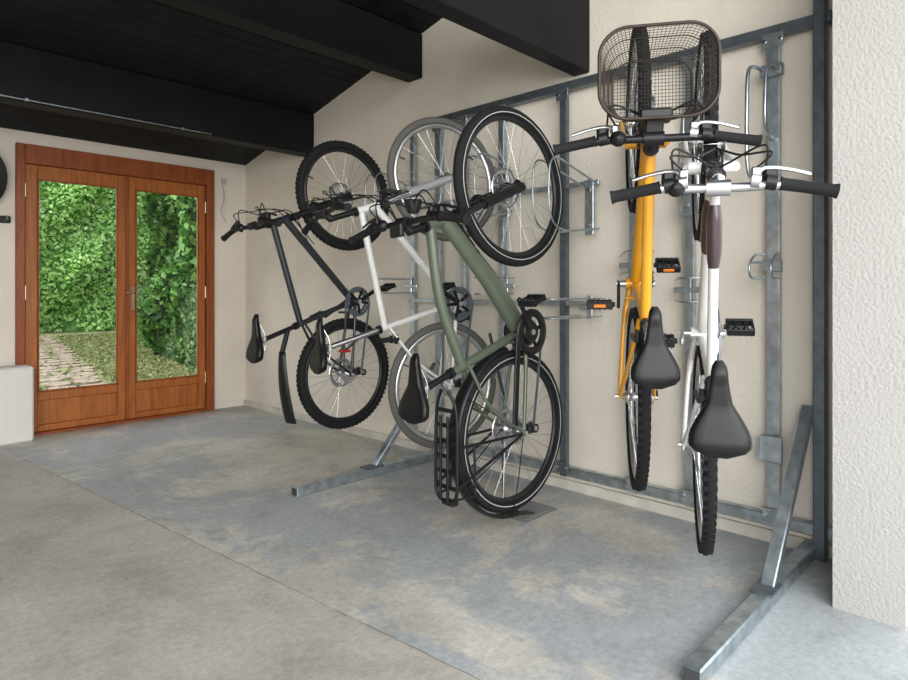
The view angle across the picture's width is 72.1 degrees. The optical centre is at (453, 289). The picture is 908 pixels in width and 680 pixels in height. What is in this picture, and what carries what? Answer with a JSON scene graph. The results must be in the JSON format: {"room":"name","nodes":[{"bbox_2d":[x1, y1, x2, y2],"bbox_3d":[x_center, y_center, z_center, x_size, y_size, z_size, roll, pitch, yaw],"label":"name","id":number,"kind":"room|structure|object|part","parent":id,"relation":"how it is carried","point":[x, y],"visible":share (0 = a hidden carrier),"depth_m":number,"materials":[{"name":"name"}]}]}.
{"room":"garage","nodes":[
{"label":"garage","id":0,"kind":"room"},
{"bbox_2d":[0,128,244,408],"bbox_3d":[-4.039,-0.030,3.763,0.200,2.400,5.860,0,0,44],"label":"wall","id":1,"kind":"structure","parent":0,"point":[229,255],"depth_m":5.61,"materials":[{"name":"paint"}]},
{"bbox_2d":[0,157,7,197],"bbox_3d":[-3.276,-0.796,4.337,0.114,0.407,0.278,0,0,44],"label":"coiled hose","id":2,"kind":"object","parent":1,"relation":"attached to","point":[3,172],"visible":1,"depth_m":4.41,"materials":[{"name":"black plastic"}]},
{"bbox_2d":[0,215,10,222],"bbox_3d":[-3.247,-0.505,4.390,0.079,0.051,0.220,0,0,44],"label":"hook rail","id":3,"kind":"object","parent":1,"relation":"attached to","point":[3,219],"visible":1,"depth_m":4.45,"materials":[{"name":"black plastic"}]},
{"bbox_2d":[15,142,213,435],"bbox_3d":[-2.671,0.004,5.052,0.158,2.137,1.475,0,0,44],"label":"door","id":4,"kind":"structure","parent":1,"relation":"in","point":[32,154],"depth_m":5.03,"materials":[{"name":"red wood"}]},
{"bbox_2d":[25,164,125,431],"bbox_3d":[-2.903,0.063,4.814,0.051,1.970,0.694,0,0,44],"label":"leaf","id":5,"kind":"object","parent":4,"relation":"attached to","point":[59,408],"visible":0.96,"depth_m":4.75,"materials":[{"name":"orange wood"}]},
{"bbox_3d":[-2.642,0.062,5.015,0.066,1.955,1.356,0,0,44],"label":"handle and hinges","id":6,"kind":"part","parent":4,"relation":"part of","materials":[{"name":"silver metal"}]},
{"bbox_2d":[127,176,204,418],"bbox_3d":[-2.438,0.063,5.301,0.051,1.970,0.648,0,0,44],"label":"leaf","id":7,"kind":"object","parent":4,"relation":"attached to","point":[151,397],"visible":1,"depth_m":5.28,"materials":[{"name":"orange wood"}]},
{"bbox_2d":[220,179,226,222],"bbox_3d":[-2.084,-0.807,5.636,0.030,0.397,0.057,0,0,44],"label":"hanging cord","id":8,"kind":"object","parent":1,"relation":"hanging from","point":[223,181],"visible":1,"depth_m":5.63,"materials":[{"name":"grey plastic"}]},
{"bbox_2d":[0,0,441,164],"bbox_3d":[-1.970,-1.857,1.883,6.050,1.536,6.600,0,0,44],"label":"ceiling","id":9,"kind":"structure","parent":0,"point":[153,38],"depth_m":4.01,"materials":[{"name":"black wood"}]},
{"bbox_2d":[0,94,211,134],"bbox_3d":[-3.438,-1.100,2.594,0.016,0.014,5.000,0,0,44],"label":"conduit","id":10,"kind":"object","parent":9,"relation":"attached to","point":[25,99],"visible":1,"depth_m":3.88,"materials":[{"name":"metal"}]},
{"bbox_2d":[0,40,313,156],"bbox_3d":[-3.200,-1.252,2.962,0.140,0.324,5.860,0,0,44],"label":"ceiling beam","id":11,"kind":"structure","parent":9,"relation":"attached to","point":[33,74],"depth_m":4.09,"materials":[{"name":"black wood"}]},
{"bbox_2d":[155,0,421,82],"bbox_3d":[-2.282,-1.558,2.084,0.140,0.296,5.860,0,0,44],"label":"ceiling beam","id":12,"kind":"structure","parent":9,"relation":"attached to","point":[336,29],"depth_m":3.64,"materials":[{"name":"black wood"}]},
{"bbox_2d":[0,405,907,679],"bbox_3d":[-1.899,1.119,1.718,5.720,0.101,5.860,0,0,44],"label":"floor","id":13,"kind":"structure","parent":0,"point":[179,547],"depth_m":2.30,"materials":[{"name":"concrete"}]},
{"bbox_2d":[0,365,33,445],"bbox_3d":[-3.843,0.805,3.631,0.175,0.530,2.340,0,0,44],"label":"plinth","id":14,"kind":"object","parent":13,"relation":"on","point":[16,381],"visible":1,"depth_m":4.35,"materials":[{"name":"white paint"}]},
{"bbox_2d":[484,501,558,523],"bbox_3d":[0.327,1.067,3.035,0.260,0.010,0.260,0,0,44],"label":"manhole cover","id":15,"kind":"object","parent":13,"relation":"on","point":[540,510],"visible":0.57,"depth_m":3.00,"materials":[{"name":"metal"}]},
{"bbox_2d":[292,0,832,679],"bbox_3d":[0.203,-0.140,2.923,2.505,2.420,1.193,0,0,44],"label":"wall rack","id":16,"kind":"object","parent":13,"relation":"on","point":[778,576],"visible":0.59,"depth_m":2.61,"materials":[{"name":"grey metal"}]},
{"bbox_2d":[221,140,395,428],"bbox_3d":[-0.753,-0.033,3.627,0.637,1.729,0.988,0,0,44],"label":"mountain bike","id":17,"kind":"object","parent":16,"relation":"hanging from","point":[255,351],"visible":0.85,"depth_m":3.61,"materials":[{"name":"rubber"}]},
{"bbox_3d":[-0.808,0.045,3.584,0.156,0.939,0.604,0,0,44],"label":"frame","id":18,"kind":"part","parent":17,"relation":"part of","materials":[{"name":"paint"}]},
{"bbox_2d":[301,117,496,448],"bbox_3d":[-0.211,-0.043,3.196,1.057,1.754,0.594,0,0,-33],"label":"bike","id":19,"kind":"object","parent":16,"relation":"on","point":[318,362],"visible":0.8,"depth_m":3.17,"materials":[{"name":"white metal"}]},
{"bbox_3d":[-0.236,0.035,3.177,0.604,0.964,0.156,0,0,-33],"label":"frame","id":20,"kind":"part","parent":19,"relation":"part of","materials":[{"name":"white paint"}]},
{"bbox_2d":[348,106,562,518],"bbox_3d":[0.151,0.099,2.617,1.026,1.805,0.692,0,0,-44],"label":"bike","id":21,"kind":"object","parent":16,"relation":"hanging from","point":[520,331],"visible":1,"depth_m":2.57,"materials":[{"name":"metal"}]},
{"bbox_3d":[0.113,0.159,2.589,0.649,0.939,0.156,0,0,-44],"label":"frame","id":22,"kind":"part","parent":21,"relation":"part of","materials":[{"name":"green paint"}]},
{"bbox_2d":[552,20,762,491],"bbox_3d":[0.659,-0.114,2.208,0.574,1.724,1.010,0,0,12],"label":"bike","id":23,"kind":"object","parent":16,"relation":"on","point":[654,367],"visible":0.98,"depth_m":1.88,"materials":[{"name":"metal"}]},
{"bbox_3d":[0.647,-0.036,2.147,0.156,0.914,0.604,0,0,12],"label":"frame","id":24,"kind":"part","parent":23,"relation":"part of","materials":[{"name":"yellow paint"}]},
{"bbox_2d":[597,20,720,131],"bbox_3d":[0.579,-0.591,1.798,0.326,0.289,0.178,0,0,12],"label":"wire basket","id":25,"kind":"object","parent":23,"relation":"on","point":[654,119],"depth_m":1.78,"materials":[{"name":"black metal"}]},
{"bbox_2d":[610,31,840,555],"bbox_3d":[0.793,0.010,1.965,0.524,1.714,0.969,0,0,18],"label":"bike","id":26,"kind":"object","parent":16,"relation":"hanging from","point":[715,430],"visible":0.87,"depth_m":1.70,"materials":[{"name":"metal"}]},
{"bbox_3d":[0.768,0.088,1.886,0.156,0.904,0.604,0,0,18],"label":"frame","id":27,"kind":"part","parent":26,"relation":"part of","materials":[{"name":"white paint"}]},
{"bbox_2d":[245,0,832,543],"bbox_3d":[-0.106,-0.630,4.210,5.310,3.601,0.220,0,0,44],"label":"wall","id":28,"kind":"structure","parent":0,"point":[463,68],"depth_m":3.33,"materials":[{"name":"paint"}]},
{"bbox_2d":[243,400,832,557],"bbox_3d":[-0.189,1.045,4.123,4.870,0.050,0.020,0,0,44],"label":"baseboard","id":29,"kind":"structure","parent":28,"relation":"attached to","point":[738,527],"depth_m":3.20,"materials":[{"name":"beige paint"}]},
{"bbox_2d":[833,0,907,629],"bbox_3d":[1.506,-0.605,2.198,0.200,3.451,0.459,0,0,44],"label":"wall","id":30,"kind":"structure","parent":0,"point":[870,37],"depth_m":2.03,"materials":[{"name":"white paint"}]},
{"bbox_3d":[-4.300,-0.630,-0.179,5.310,3.601,0.200,0,0,44],"label":"wall","id":31,"kind":"structure","parent":0,"visible":0},
{"bbox_2d":[404,0,589,76],"bbox_3d":[-1.346,-1.365,1.190,0.100,0.450,5.860,0,0,44],"label":"ceiling beam","id":32,"kind":"structure","parent":31,"relation":"attached to","point":[555,33],"depth_m":2.93,"materials":[{"name":"black wood"}]},
{"label":"outside","id":33,"kind":"structure","parent":0,"visible":0},
{"bbox_2d":[39,330,195,389],"bbox_3d":[-14.844,1.080,21.101,39.380,0.077,60.000,0,0,44],"label":"lawn","id":34,"kind":"structure","parent":33,"point":[97,349],"depth_m":9.77,"materials":[{"name":"green plant"}]},
{"bbox_2d":[39,336,104,389],"bbox_3d":[-6.357,1.094,9.963,0.774,0.032,11.564,0,0,-36],"label":"stone path","id":35,"kind":"structure","parent":34,"relation":"on","point":[53,382],"depth_m":8.57,"materials":[{"name":"beige stone"}]},
{"bbox_2d":[39,181,149,332],"bbox_3d":[-10.445,-2.319,17.005,2.637,6.916,16.296,0,0,44],"label":"conifer hedge","id":36,"kind":"object","parent":34,"relation":"on","point":[77,223],"visible":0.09,"depth_m":16.41,"materials":[{"name":"green plant"}]},
{"bbox_2d":[137,192,195,363],"bbox_3d":[-5.320,-1.654,13.139,2.378,5.605,8.813,0,0,-25],"label":"ivy","id":37,"kind":"object","parent":34,"relation":"on","point":[169,261],"visible":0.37,"depth_m":9.88,"materials":[{"name":"green plant"}]},
{"bbox_2d":[137,280,195,370],"bbox_3d":[-5.225,0.400,11.525,0.778,1.446,10.921,0,0,-32],"label":"foliage","id":38,"kind":"object","parent":34,"relation":"on","point":[188,332],"visible":0.12,"depth_m":8.90,"materials":[{"name":"green plant"}]}
]}

